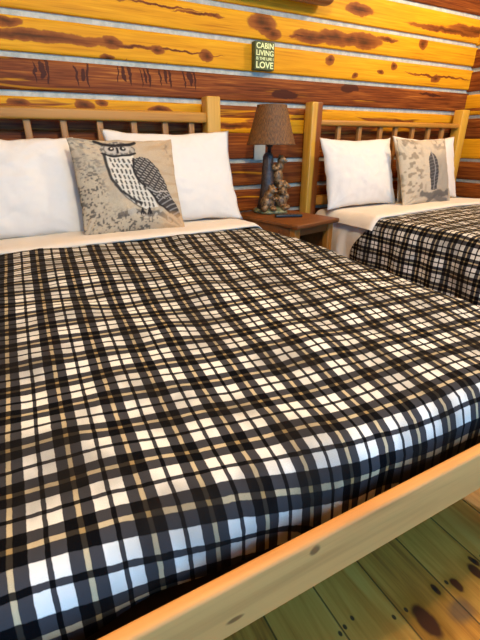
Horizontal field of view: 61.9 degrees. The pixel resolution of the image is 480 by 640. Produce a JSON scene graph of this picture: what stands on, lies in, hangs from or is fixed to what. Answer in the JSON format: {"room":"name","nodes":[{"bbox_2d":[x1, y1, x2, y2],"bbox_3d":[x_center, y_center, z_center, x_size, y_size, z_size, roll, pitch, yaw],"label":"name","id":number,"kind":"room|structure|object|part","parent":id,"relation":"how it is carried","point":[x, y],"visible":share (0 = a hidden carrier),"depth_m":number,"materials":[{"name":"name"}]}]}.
{"room":"cabin bedroom","nodes":[
{"label":"cabin bedroom","id":0,"kind":"room"},
{"bbox_2d":[0,0,479,218],"bbox_3d":[-0.463,-1.346,2.390,5.640,2.816,0.067,-12,27,-25],"label":"wall","id":1,"kind":"structure","parent":0,"point":[365,60],"depth_m":2.54,"materials":[{"name":"brown wood"}]},
{"bbox_2d":[253,145,264,159],"bbox_3d":[0.134,-1.176,2.778,0.088,0.120,0.019,-12,27,-25],"label":"wall plate","id":2,"kind":"object","parent":1,"relation":"attached to","point":[259,150],"visible":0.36,"depth_m":2.77,"materials":[{"name":"white plastic"}]},
{"bbox_2d":[251,40,274,71],"bbox_3d":[0.146,-1.670,2.535,0.141,0.152,0.051,-12,27,-25],"label":"wooden sign","id":3,"kind":"object","parent":1,"relation":"attached to","point":[262,51],"visible":1,"depth_m":2.51,"materials":[{"name":"wood"}]},
{"bbox_2d":[291,0,333,5],"bbox_3d":[0.237,-1.998,2.384,0.780,0.127,0.142,-12,27,-25],"label":"wooden rail","id":4,"kind":"object","parent":1,"relation":"attached to","point":[314,2],"visible":1,"depth_m":2.49,"materials":[{"name":"brown wood"}]},
{"bbox_2d":[223,488,479,639],"bbox_3d":[0.586,0.731,1.136,5.730,0.060,4.560,-12,27,-25],"label":"floor","id":5,"kind":"structure","parent":0,"point":[423,583],"depth_m":1.06,"materials":[{"name":"brown wood"}]},
{"bbox_2d":[0,96,479,639],"bbox_3d":[-0.363,-0.190,1.472,1.690,1.350,2.276,-12,27,-25],"label":"frame","id":6,"kind":"object","parent":5,"relation":"on","point":[216,605],"visible":0.28,"depth_m":0.59,"materials":[{"name":"brown wood"}]},
{"bbox_3d":[-0.875,-1.093,2.127,1.500,0.058,0.066,-12,27,-25],"label":"rail","id":7,"kind":"part","parent":6,"relation":"part of","materials":[{"name":"brown wood"}]},
{"bbox_3d":[-0.177,-0.733,2.693,0.090,1.350,0.090,-12,27,-25],"label":"headboard post","id":8,"kind":"part","parent":6,"relation":"part of","materials":[{"name":"yellow wood"}]},
{"bbox_3d":[0.165,0.339,0.617,1.690,0.105,0.021,-12,27,-25],"label":"foot rail","id":9,"kind":"part","parent":6,"relation":"part of","materials":[{"name":"brown wood"}]},
{"bbox_3d":[-0.355,-0.080,1.500,1.374,0.118,2.068,-12,27,-25],"label":"mattress","id":10,"kind":"object","parent":6,"relation":"on","visible":0},
{"bbox_2d":[0,217,261,254],"bbox_3d":[-0.646,-0.390,2.090,1.692,0.162,0.662,-12,27,-25],"label":"sheet","id":11,"kind":"object","parent":10,"relation":"on","point":[204,225],"visible":0.52,"depth_m":1.96,"materials":[{"name":"white fabric"}]},
{"bbox_2d":[0,137,83,238],"bbox_3d":[-1.109,-0.634,1.937,0.666,0.460,0.225,-11,26,-23],"label":"pillow","id":12,"kind":"object","parent":11,"relation":"on","point":[39,192],"visible":0.94,"depth_m":1.94,"materials":[{"name":"white fabric"}]},
{"bbox_2d":[66,138,184,234],"bbox_3d":[-0.568,-0.687,2.067,0.530,0.465,0.221,-11,26,-23],"label":"throw pillow","id":13,"kind":"object","parent":11,"relation":"on","point":[123,186],"visible":0.98,"depth_m":2.00,"materials":[{"name":"fabric"}]},
{"bbox_2d":[100,129,242,219],"bbox_3d":[-0.360,-0.821,2.308,0.767,0.505,0.225,-12,27,-25],"label":"pillow","id":14,"kind":"object","parent":11,"relation":"on","point":[202,170],"visible":0.52,"depth_m":2.31,"materials":[{"name":"white fabric"}]},
{"bbox_2d":[0,227,479,639],"bbox_3d":[-0.210,0.121,1.425,1.677,0.551,1.740,-12,27,-25],"label":"plaid blanket","id":15,"kind":"object","parent":10,"relation":"on","point":[175,410],"visible":1,"depth_m":0.75,"materials":[{"name":"fabric"}]},
{"bbox_2d":[240,210,338,249],"bbox_3d":[0.285,-0.362,2.695,0.390,0.670,0.570,-19,30,-37],"label":"nightstand","id":16,"kind":"object","parent":5,"relation":"on","point":[315,229],"visible":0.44,"depth_m":2.46,"materials":[{"name":"brown wood"}]},
{"bbox_3d":[0.152,-0.440,2.534,0.018,0.344,0.420,-19,30,-37],"label":"panel","id":17,"kind":"part","parent":16,"relation":"part of","materials":[{"name":"brown wood"}]},
{"bbox_2d":[247,104,295,214],"bbox_3d":[0.195,-1.014,2.554,0.308,0.636,0.308,-12,27,-25],"label":"table lamp","id":18,"kind":"object","parent":16,"relation":"on","point":[271,125],"visible":1,"depth_m":2.47,"materials":[{"name":"brown fabric"}]},
{"bbox_3d":[0.195,-1.203,2.470,0.308,0.223,0.308,-12,27,-25],"label":"lamp shade","id":19,"kind":"part","parent":18,"relation":"part of","materials":[{"name":"brown fabric"}]},
{"bbox_2d":[275,214,301,217],"bbox_3d":[0.304,-0.654,2.505,0.170,0.019,0.042,-3,24,-7],"label":"remote control","id":20,"kind":"object","parent":16,"relation":"on","point":[276,215],"visible":1,"depth_m":2.49,"materials":[{"name":"black plastic"}]},
{"bbox_3d":[0.319,-0.237,2.445,0.045,0.644,0.045,-19,31,-37],"label":"leg","id":21,"kind":"part","parent":16,"relation":"part of","materials":[{"name":"brown wood"}]},
{"bbox_3d":[0.400,-0.528,2.730,0.018,0.344,0.420,-19,31,-37],"label":"panel","id":22,"kind":"part","parent":16,"relation":"part of","materials":[{"name":"brown wood"}]},
{"bbox_3d":[0.553,-0.319,2.631,0.045,0.644,0.045,-19,30,-37],"label":"leg","id":23,"kind":"part","parent":16,"relation":"part of","materials":[{"name":"brown wood"}]},
{"bbox_2d":[299,102,469,213],"bbox_3d":[1.722,-0.639,2.482,1.690,1.350,2.276,-12,27,-25],"label":"frame","id":24,"kind":"object","parent":5,"relation":"on","point":[313,122],"visible":0.36,"depth_m":2.98,"materials":[{"name":"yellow wood"}]},
{"bbox_3d":[0.512,-0.882,3.026,0.090,1.350,0.090,-12,27,-25],"label":"headboard post","id":25,"kind":"part","parent":24,"relation":"part of","materials":[{"name":"wood"}]},
{"bbox_3d":[1.210,-1.050,3.356,1.500,0.070,0.060,-12,27,-25],"label":"rail","id":26,"kind":"part","parent":24,"relation":"part of","materials":[{"name":"brown wood"}]},
{"bbox_3d":[1.210,-1.534,3.141,1.500,0.038,0.066,-12,27,-25],"label":"rail","id":27,"kind":"part","parent":24,"relation":"part of","materials":[{"name":"brown wood"}]},
{"bbox_3d":[1.908,-1.182,3.703,0.090,1.350,0.090,-12,27,-25],"label":"headboard post","id":28,"kind":"part","parent":24,"relation":"part of","materials":[{"name":"brown wood"}]},
{"bbox_3d":[1.730,-0.529,2.510,1.374,0.118,2.068,-12,27,-25],"label":"mattress","id":29,"kind":"object","parent":24,"relation":"on","visible":0},
{"bbox_2d":[316,198,479,257],"bbox_3d":[1.399,-0.659,3.081,1.586,0.488,0.786,-12,27,-25],"label":"sheet","id":30,"kind":"object","parent":29,"relation":"on","point":[354,220],"visible":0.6,"depth_m":2.77,"materials":[{"name":"white fabric"}]},
{"bbox_2d":[320,137,395,209],"bbox_3d":[0.873,-1.069,2.901,0.670,0.468,0.213,-11,26,-24],"label":"pillow","id":31,"kind":"object","parent":30,"relation":"on","point":[357,172],"visible":1,"depth_m":2.81,"materials":[{"name":"white fabric"}]},
{"bbox_2d":[396,138,449,204],"bbox_3d":[1.392,-1.117,3.017,0.530,0.466,0.202,-12,27,-25],"label":"throw pillow","id":32,"kind":"object","parent":30,"relation":"on","point":[423,171],"visible":0.97,"depth_m":2.94,"materials":[{"name":"fabric"}]},
{"bbox_2d":[393,136,456,201],"bbox_3d":[1.513,-1.225,3.239,0.727,0.482,0.207,-10,26,-22],"label":"pillow","id":33,"kind":"object","parent":30,"relation":"on","point":[449,142],"visible":0.26,"depth_m":3.28,"materials":[{"name":"white fabric"}]},
{"bbox_2d":[349,204,479,305],"bbox_3d":[1.816,-0.360,2.338,1.583,0.404,1.694,-12,27,-25],"label":"plaid blanket","id":34,"kind":"object","parent":29,"relation":"on","point":[438,250],"visible":0.8,"depth_m":2.26,"materials":[{"name":"black fabric"}]},
{"bbox_2d":[452,36,479,198],"bbox_3d":[3.055,-1.064,1.770,0.067,2.804,4.560,-12,27,-25],"label":"wall","id":35,"kind":"structure","parent":0,"point":[467,184],"depth_m":3.55,"materials":[{"name":"brown wood"}]}
]}

